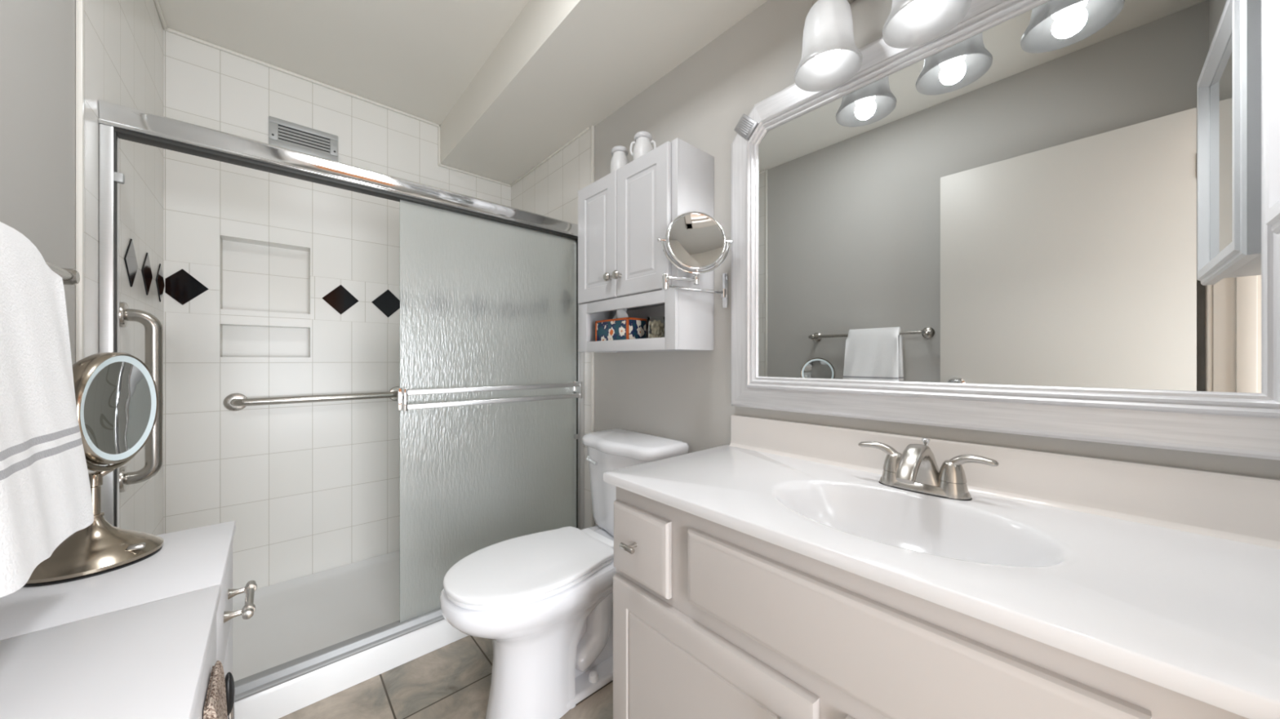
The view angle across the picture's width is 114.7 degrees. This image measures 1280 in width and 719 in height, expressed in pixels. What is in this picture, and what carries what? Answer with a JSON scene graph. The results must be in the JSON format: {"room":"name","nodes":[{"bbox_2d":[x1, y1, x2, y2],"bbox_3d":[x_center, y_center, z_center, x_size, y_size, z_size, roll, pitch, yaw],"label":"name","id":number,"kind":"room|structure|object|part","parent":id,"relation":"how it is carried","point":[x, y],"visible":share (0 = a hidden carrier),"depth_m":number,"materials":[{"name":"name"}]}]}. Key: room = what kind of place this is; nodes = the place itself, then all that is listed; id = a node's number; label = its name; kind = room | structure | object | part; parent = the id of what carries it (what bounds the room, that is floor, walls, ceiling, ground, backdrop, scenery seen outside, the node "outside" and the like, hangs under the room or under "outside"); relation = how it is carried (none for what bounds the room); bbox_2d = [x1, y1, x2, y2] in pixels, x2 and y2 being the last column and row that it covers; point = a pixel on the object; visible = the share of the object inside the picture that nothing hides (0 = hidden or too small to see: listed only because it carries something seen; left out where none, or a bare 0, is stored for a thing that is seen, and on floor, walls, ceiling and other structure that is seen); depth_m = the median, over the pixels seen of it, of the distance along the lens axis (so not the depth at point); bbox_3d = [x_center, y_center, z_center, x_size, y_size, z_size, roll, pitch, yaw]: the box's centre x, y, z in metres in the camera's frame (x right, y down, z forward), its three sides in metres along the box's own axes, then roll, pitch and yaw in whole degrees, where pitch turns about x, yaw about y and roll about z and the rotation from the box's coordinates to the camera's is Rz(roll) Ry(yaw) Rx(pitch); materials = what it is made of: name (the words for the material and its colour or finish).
{"room":"bathroom","nodes":[
{"label":"bathroom","id":0,"kind":"room"},
{"bbox_2d":[0,0,75,365],"bbox_3d":[-1.050,-0.117,0.588,0.120,2.403,3.057,0,0,-42],"label":"wall","id":1,"kind":"structure","parent":0,"point":[37,37],"depth_m":0.78,"materials":[{"name":"beige paint"}]},
{"bbox_2d":[44,261,79,285],"bbox_3d":[-0.807,-0.143,0.466,0.078,0.058,0.644,0,0,-42],"label":"towel bar","id":2,"kind":"object","parent":1,"relation":"attached to","point":[69,276],"visible":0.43,"depth_m":0.69,"materials":[{"name":"silver metal"}]},
{"bbox_2d":[0,222,93,597],"bbox_3d":[-0.746,0.028,0.454,0.126,0.411,0.282,0,0,-42],"label":"bath towel","id":3,"kind":"object","parent":2,"relation":"hanging from","point":[46,499],"visible":1,"depth_m":0.48,"materials":[{"name":"white fabric"}]},
{"bbox_3d":[-1.002,-0.143,0.684,0.078,0.058,0.058,0,0,-42],"label":"post","id":4,"kind":"part","parent":2,"relation":"part of","materials":[{"name":"silver metal"}]},
{"bbox_2d":[75,0,84,363],"bbox_3d":[-1.264,-0.117,0.925,0.011,2.403,0.013,0,0,-42],"label":"trim","id":5,"kind":"structure","parent":1,"relation":"attached to","point":[79,4],"depth_m":0.92,"materials":[{"name":"tile"}]},
{"bbox_2d":[84,0,164,535],"bbox_3d":[-1.577,-0.117,1.275,0.012,2.403,0.930,0,0,-42],"label":"wall tile","id":6,"kind":"structure","parent":1,"relation":"attached to","point":[123,39],"depth_m":1.25,"materials":[{"name":"white tile"}]},
{"bbox_2d":[119,302,163,492],"bbox_3d":[-1.444,0.105,1.190,0.079,0.540,0.072,0,0,-42],"label":"grab bar","id":7,"kind":"object","parent":6,"relation":"attached to","point":[153,329],"visible":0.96,"depth_m":1.19,"materials":[{"name":"silver metal"}]},
{"bbox_2d":[154,0,167,29],"bbox_3d":[-1.567,-1.311,1.276,0.012,0.014,0.918,0,0,-42],"label":"trim","id":8,"kind":"structure","parent":1,"relation":"attached to","point":[157,2],"depth_m":1.55,"materials":[{"name":"paint"}]},
{"bbox_2d":[163,29,511,589],"bbox_3d":[-1.414,-0.117,2.178,1.558,2.403,0.204,0,0,-42],"label":"wall","id":9,"kind":"structure","parent":0,"point":[276,286],"depth_m":1.88,"materials":[{"name":"white tile"}]},
{"bbox_2d":[268,115,337,161],"bbox_3d":[-1.558,-1.024,1.907,0.250,0.126,0.013,0,0,-42],"label":"air vent","id":10,"kind":"object","parent":9,"relation":"in","point":[282,133],"visible":0.94,"depth_m":1.90,"materials":[{"name":"grey metal"}]},
{"bbox_2d":[222,386,399,411],"bbox_3d":[-1.486,0.179,1.936,0.680,0.078,0.065,0,0,-42],"label":"grab bar","id":11,"kind":"object","parent":9,"relation":"attached to","point":[233,402],"visible":0.8,"depth_m":1.85,"materials":[{"name":"silver metal"}]},
{"bbox_2d":[163,27,511,186],"bbox_3d":[-1.345,-1.203,2.099,1.440,0.230,0.012,0,0,-42],"label":"trim","id":12,"kind":"structure","parent":9,"relation":"attached to","point":[170,30],"depth_m":1.96,"materials":[{"name":"paint"}]},
{"bbox_2d":[159,0,528,124],"bbox_3d":[-0.174,-1.368,0.493,2.258,0.100,4.467,0,0,-42],"label":"ceiling","id":13,"kind":"structure","parent":0,"point":[418,58],"depth_m":1.67,"materials":[{"name":"paint"}]},
{"bbox_2d":[278,635,613,718],"bbox_3d":[-0.174,1.135,0.493,2.258,0.100,4.467,0,0,-42],"label":"floor","id":14,"kind":"structure","parent":0,"point":[452,681],"depth_m":1.33,"materials":[{"name":"tile"}]},
{"bbox_2d":[0,585,220,718],"bbox_3d":[-0.619,0.710,0.402,0.270,0.749,0.327,0,0,-42],"label":"storage cabinet","id":15,"kind":"object","parent":14,"relation":"on","point":[156,660],"visible":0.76,"depth_m":0.45,"materials":[{"name":"white laminate"}]},
{"bbox_3d":[-0.527,0.439,0.484,0.016,0.163,0.320,0,0,-42],"label":"drawer","id":16,"kind":"part","parent":15,"relation":"part of","materials":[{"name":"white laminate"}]},
{"bbox_2d":[203,660,227,718],"bbox_3d":[-0.536,0.571,0.523,0.020,0.328,0.095,0,0,-42],"label":"hand towel","id":17,"kind":"object","parent":15,"relation":"hanging from","point":[215,704],"visible":1,"depth_m":0.52,"materials":[{"name":"beige fabric"}]},
{"bbox_2d":[224,671,235,718],"bbox_3d":[-0.601,0.539,0.592,0.023,0.171,0.024,0,0,-42],"label":"towel hook","id":18,"kind":"object","parent":15,"relation":"attached to","point":[229,682],"visible":0.63,"depth_m":0.59,"materials":[{"name":"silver metal"}]},
{"bbox_3d":[-0.601,0.562,0.592,0.023,0.125,0.020,0,0,-42],"label":"arm","id":19,"kind":"part","parent":18,"relation":"part of","materials":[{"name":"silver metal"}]},
{"bbox_2d":[0,520,257,677],"bbox_3d":[-0.824,0.710,0.658,0.305,0.749,0.327,0,0,-42],"label":"storage cabinet","id":20,"kind":"object","parent":14,"relation":"on","point":[194,559],"visible":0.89,"depth_m":0.62,"materials":[{"name":"white laminate"}]},
{"bbox_2d":[22,351,164,586],"bbox_3d":[-0.901,0.161,0.685,0.156,0.348,0.165,0,0,24],"label":"makeup mirror","id":21,"kind":"object","parent":20,"relation":"on","point":[116,393],"visible":0.76,"depth_m":0.67,"materials":[{"name":"silver metal"}]},
{"bbox_2d":[84,361,151,454],"bbox_3d":[-0.889,0.081,0.699,0.006,0.157,0.157,0,0,-25],"label":"mirror glass","id":22,"kind":"object","parent":21,"relation":"on","point":[117,394],"depth_m":0.70,"materials":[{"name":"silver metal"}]},
{"bbox_2d":[126,542,146,551],"bbox_3d":[-0.839,0.311,0.683,0.020,0.008,0.012,0,0,-42],"label":"switch","id":23,"kind":"object","parent":21,"relation":"attached to","point":[130,546],"depth_m":0.68,"materials":[{"name":"silver metal"}]},
{"bbox_3d":[-0.746,0.439,0.728,0.016,0.163,0.320,0,0,-42],"label":"drawer","id":24,"kind":"part","parent":20,"relation":"part of","materials":[{"name":"white laminate"}]},
{"bbox_3d":[-0.746,0.789,0.728,0.016,0.531,0.320,0,0,-42],"label":"door","id":25,"kind":"part","parent":20,"relation":"part of","materials":[{"name":"white laminate"}]},
{"bbox_3d":[-0.725,0.439,0.747,0.039,0.019,0.132,0,0,-42],"label":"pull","id":26,"kind":"part","parent":20,"relation":"part of","materials":[{"name":"silver metal"}]},
{"bbox_2d":[232,550,468,718],"bbox_3d":[-1.077,1.032,1.800,1.438,0.103,0.814,0,0,-42],"label":"shower pan","id":27,"kind":"object","parent":14,"relation":"on","point":[291,620],"visible":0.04,"depth_m":1.56,"materials":[{"name":"white plastic"}]},
{"bbox_2d":[440,428,688,718],"bbox_3d":[-0.244,0.689,1.368,0.774,0.791,0.420,0,0,-42],"label":"toilet","id":28,"kind":"object","parent":14,"relation":"on","point":[544,600],"visible":0.8,"depth_m":1.24,"materials":[{"name":"white ceramic"}]},
{"bbox_3d":[-0.349,0.634,1.292,0.497,0.019,0.368,0,0,-42],"label":"lid","id":29,"kind":"part","parent":28,"relation":"part of","materials":[{"name":"white plastic"}]},
{"bbox_3d":[-0.348,0.653,1.292,0.487,0.014,0.358,0,0,-42],"label":"seat","id":30,"kind":"part","parent":28,"relation":"part of","materials":[{"name":"white plastic"}]},
{"bbox_3d":[-0.184,0.387,1.582,0.024,0.026,0.072,0,0,-42],"label":"flush lever","id":31,"kind":"part","parent":28,"relation":"part of","materials":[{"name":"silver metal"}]},
{"bbox_3d":[-0.036,0.495,1.554,0.210,0.319,0.396,0,0,-42],"label":"tank","id":32,"kind":"part","parent":28,"relation":"part of","materials":[{"name":"white ceramic"}]},
{"bbox_3d":[-0.042,0.314,1.549,0.233,0.042,0.420,0,0,-42],"label":"tank lid","id":33,"kind":"part","parent":28,"relation":"part of","materials":[{"name":"white ceramic"}]},
{"bbox_2d":[613,486,1248,718],"bbox_3d":[0.460,0.693,0.766,0.545,0.783,1.063,0,0,-42],"label":"vanity cabinet","id":34,"kind":"object","parent":14,"relation":"on","point":[712,620],"visible":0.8,"depth_m":0.65,"materials":[{"name":"beige paint"}]},
{"bbox_3d":[-0.022,0.419,0.920,0.032,0.012,0.042,0,0,-42],"label":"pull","id":35,"kind":"part","parent":34,"relation":"part of","materials":[{"name":"silver metal"}]},
{"bbox_3d":[-0.001,0.424,0.934,0.018,0.162,0.184,0,0,-42],"label":"drawer","id":36,"kind":"part","parent":34,"relation":"part of","materials":[{"name":"beige paint"}]},
{"bbox_3d":[0.105,0.747,0.816,0.018,0.447,0.500,0,0,-42],"label":"door","id":37,"kind":"part","parent":34,"relation":"part of","materials":[{"name":"beige paint"}]},
{"bbox_3d":[0.469,0.747,0.409,0.018,0.447,0.508,0,0,-42],"label":"door","id":38,"kind":"part","parent":34,"relation":"part of","materials":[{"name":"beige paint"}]},
{"bbox_2d":[603,414,1279,718],"bbox_3d":[0.464,0.298,0.781,0.520,0.238,1.082,0,0,-42],"label":"countertop","id":39,"kind":"structure","parent":34,"relation":"on","point":[1168,577],"depth_m":0.65,"materials":[{"name":"white stone"}]},
{"bbox_2d":[858,438,999,501],"bbox_3d":[0.596,0.224,0.869,0.182,0.108,0.182,0,0,3],"label":"faucet","id":40,"kind":"object","parent":39,"relation":"on","point":[916,470],"visible":1,"depth_m":0.83,"materials":[{"name":"silver metal"}]},
{"bbox_3d":[0.551,0.216,0.931,0.047,0.058,0.096,0,0,-42],"label":"lever handle","id":41,"kind":"part","parent":40,"relation":"part of","materials":[{"name":"silver metal"}]},
{"bbox_3d":[0.566,0.222,0.842,0.154,0.096,0.082,0,0,-42],"label":"spout","id":42,"kind":"part","parent":40,"relation":"part of","materials":[{"name":"silver metal"}]},
{"bbox_3d":[0.622,0.207,0.892,0.015,0.075,0.015,0,0,-42],"label":"lift rod","id":43,"kind":"part","parent":40,"relation":"part of","materials":[{"name":"silver metal"}]},
{"bbox_3d":[0.653,0.216,0.818,0.047,0.058,0.096,0,0,-42],"label":"lever handle","id":44,"kind":"part","parent":40,"relation":"part of","materials":[{"name":"silver metal"}]},
{"bbox_2d":[440,0,768,184],"bbox_3d":[-0.052,-1.209,1.428,0.428,0.218,2.737,0,0,-42],"label":"ceiling","id":45,"kind":"structure","parent":0,"point":[562,68],"depth_m":1.58,"materials":[{"name":"paint"}]},
{"bbox_2d":[594,0,1279,526],"bbox_3d":[0.126,-0.117,1.641,0.120,2.403,3.057,0,0,-42],"label":"wall","id":46,"kind":"structure","parent":0,"point":[683,396],"depth_m":1.39,"materials":[{"name":"beige paint"}]},
{"bbox_2d":[97,99,584,702],"bbox_3d":[-0.821,0.168,1.514,1.438,1.627,0.062,0,0,-42],"label":"shower door frame","id":47,"kind":"object","parent":46,"relation":"attached to","point":[117,122],"visible":0.62,"depth_m":1.24,"materials":[{"name":"silver metal"}]},
{"bbox_2d":[397,200,582,622],"bbox_3d":[-0.568,0.179,1.703,0.759,1.533,0.066,0,0,-42],"label":"sliding shower door","id":48,"kind":"structure","parent":47,"relation":"in","point":[489,389],"depth_m":1.67,"materials":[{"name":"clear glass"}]},
{"bbox_2d":[510,127,590,186],"bbox_3d":[-0.523,-1.095,2.253,0.010,0.010,0.855,0,0,-42],"label":"trim","id":49,"kind":"structure","parent":46,"relation":"attached to","point":[586,130],"depth_m":2.18,"materials":[{"name":"paint"}]},
{"bbox_2d":[511,127,591,528],"bbox_3d":[-0.517,-0.007,2.259,0.014,2.185,0.877,0,0,-42],"label":"wall tile","id":50,"kind":"structure","parent":46,"relation":"attached to","point":[551,189],"depth_m":2.10,"materials":[{"name":"white tile"}]},
{"bbox_2d":[591,125,594,527],"bbox_3d":[-0.223,-0.007,1.928,0.016,2.185,0.014,0,0,-42],"label":"trim","id":51,"kind":"structure","parent":46,"relation":"attached to","point":[592,126],"depth_m":1.92,"materials":[{"name":"tile"}]},
{"bbox_2d":[577,137,714,352],"bbox_3d":[-0.012,-0.365,1.532,0.229,0.664,0.543,0,0,-42],"label":"upper cabinet","id":52,"kind":"object","parent":46,"relation":"attached to","point":[623,215],"visible":0.9,"depth_m":1.39,"materials":[{"name":"white paint"}]},
{"bbox_3d":[-0.164,-0.462,1.590,0.021,0.463,0.250,0,0,-42],"label":"door","id":53,"kind":"part","parent":52,"relation":"part of","materials":[{"name":"white paint"}]},
{"bbox_3d":[-0.117,-0.303,1.500,0.030,0.032,0.032,0,0,-42],"label":"knob","id":54,"kind":"part","parent":52,"relation":"part of","materials":[{"name":"silver metal"}]},
{"bbox_3d":[-0.082,-0.303,1.461,0.030,0.032,0.032,0,0,-42],"label":"knob","id":55,"kind":"part","parent":52,"relation":"part of","materials":[{"name":"silver metal"}]},
{"bbox_2d":[609,146,628,173],"bbox_3d":[-0.082,-0.774,1.658,0.078,0.154,0.078,0,0,-42],"label":"ceramic jar","id":56,"kind":"object","parent":52,"relation":"on","point":[620,153],"visible":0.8,"depth_m":1.63,"materials":[{"name":"white ceramic"}]},
{"bbox_2d":[595,308,650,341],"bbox_3d":[-0.069,-0.141,1.614,0.117,0.144,0.201,0,0,-42],"label":"tissue box","id":57,"kind":"object","parent":52,"relation":"in","point":[622,326],"visible":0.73,"depth_m":1.55,"materials":[{"name":"cardboard"}]},
{"bbox_2d":[629,131,656,159],"bbox_3d":[0.012,-0.774,1.554,0.076,0.154,0.079,0,0,-42],"label":"jar","id":58,"kind":"object","parent":52,"relation":"on","point":[643,140],"visible":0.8,"depth_m":1.53,"materials":[{"name":"ceramic"}]},
{"bbox_3d":[-0.028,-0.802,1.558,0.022,0.057,0.010,0,0,6],"label":"ear handle","id":59,"kind":"part","parent":58,"relation":"part of","materials":[{"name":"ceramic"}]},
{"bbox_3d":[0.052,-0.802,1.549,0.022,0.057,0.010,0,0,6],"label":"ear handle","id":60,"kind":"part","parent":58,"relation":"part of","materials":[{"name":"ceramic"}]},
{"bbox_3d":[0.009,-0.462,1.397,0.021,0.463,0.259,0,0,-42],"label":"door","id":61,"kind":"part","parent":52,"relation":"part of","materials":[{"name":"white paint"}]},
{"bbox_2d":[645,315,664,338],"bbox_3d":[0.060,-0.113,1.485,0.078,0.086,0.078,0,0,-42],"label":"jar","id":62,"kind":"object","parent":52,"relation":"in","point":[657,328],"visible":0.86,"depth_m":1.47,"materials":[{"name":"clear glass"}]},
{"bbox_2d":[657,211,733,308],"bbox_3d":[0.191,-0.316,1.270,0.268,0.287,0.101,0,0,-28],"label":"magnifying mirror","id":63,"kind":"object","parent":46,"relation":"attached to","point":[694,240],"visible":1,"depth_m":1.26,"materials":[{"name":"silver metal"}]},
{"bbox_3d":[0.124,-0.238,1.242,0.123,0.056,0.021,0,0,-22],"label":"arm","id":64,"kind":"part","parent":63,"relation":"part of","materials":[{"name":"silver metal"}]},
{"bbox_2d":[668,213,723,266],"bbox_3d":[0.171,-0.366,1.259,0.173,0.173,0.039,0,0,-5],"label":"mirror glass","id":65,"kind":"object","parent":63,"relation":"attached to","point":[695,240],"depth_m":1.26,"materials":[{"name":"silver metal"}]},
{"bbox_3d":[0.179,-0.221,1.294,0.251,0.028,0.016,0,0,-34],"label":"arm","id":66,"kind":"part","parent":63,"relation":"part of","materials":[{"name":"silver metal"}]},
{"bbox_3d":[0.285,-0.231,1.366,0.008,0.116,0.020,0,0,-42],"label":"wall plate","id":67,"kind":"part","parent":63,"relation":"part of","materials":[{"name":"silver metal"}]},
{"bbox_2d":[794,0,971,92],"bbox_3d":[0.603,-0.856,0.857,0.212,0.329,0.542,0,0,-42],"label":"vanity light","id":68,"kind":"object","parent":46,"relation":"attached to","point":[830,58],"visible":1,"depth_m":0.93,"materials":[{"name":"white glass"}]},
{"bbox_3d":[0.449,-0.776,0.983,0.059,0.130,0.059,0,0,-42],"label":"bulb","id":69,"kind":"part","parent":68,"relation":"part of","materials":[{"name":"white glass"}]},
{"bbox_3d":[0.449,-0.768,0.983,0.149,0.154,0.149,0,0,-42],"label":"lamp shade","id":70,"kind":"part","parent":68,"relation":"part of","materials":[{"name":"white glass"}]},
{"bbox_3d":[0.580,-0.776,0.836,0.059,0.130,0.059,0,0,-42],"label":"bulb","id":71,"kind":"part","parent":68,"relation":"part of","materials":[{"name":"white glass"}]},
{"bbox_3d":[0.580,-0.768,0.836,0.149,0.154,0.149,0,0,-42],"label":"lamp shade","id":72,"kind":"part","parent":68,"relation":"part of","materials":[{"name":"white glass"}]},
{"bbox_2d":[729,414,1279,549],"bbox_3d":[0.651,0.229,0.937,0.032,0.100,1.064,0,0,-42],"label":"backsplash","id":73,"kind":"structure","parent":46,"relation":"attached to","point":[1244,508],"depth_m":0.75,"materials":[{"name":"beige stone"}]},
{"bbox_2d":[731,0,1279,460],"bbox_3d":[0.649,-0.320,0.937,0.038,0.936,1.055,0,0,-42],"label":"wall mirror","id":74,"kind":"object","parent":46,"relation":"attached to","point":[1038,218],"visible":0.99,"depth_m":0.80,"materials":[{"name":"mirror"}]},
{"bbox_3d":[0.341,-0.724,1.283,0.036,0.129,0.129,0,0,-42],"label":"corner rail","id":75,"kind":"part","parent":74,"relation":"part of","materials":[{"name":"silver metal"}]},
{"bbox_3d":[0.650,-0.739,0.938,0.036,0.099,0.879,0,0,-42],"label":"rail","id":76,"kind":"part","parent":74,"relation":"part of","materials":[{"name":"white wood"}]},
{"bbox_3d":[0.650,0.099,0.938,0.036,0.099,1.055,0,0,-42],"label":"rail","id":77,"kind":"part","parent":74,"relation":"part of","materials":[{"name":"white wood"}]},
{"bbox_2d":[1265,0,1279,234],"bbox_3d":[0.751,-0.414,0.389,0.417,0.482,0.116,0,0,-42],"label":"medicine cabinet","id":78,"kind":"object","parent":46,"relation":"attached to","point":[1272,7],"visible":1,"depth_m":0.55,"materials":[{"name":"white laminate"}]}
]}

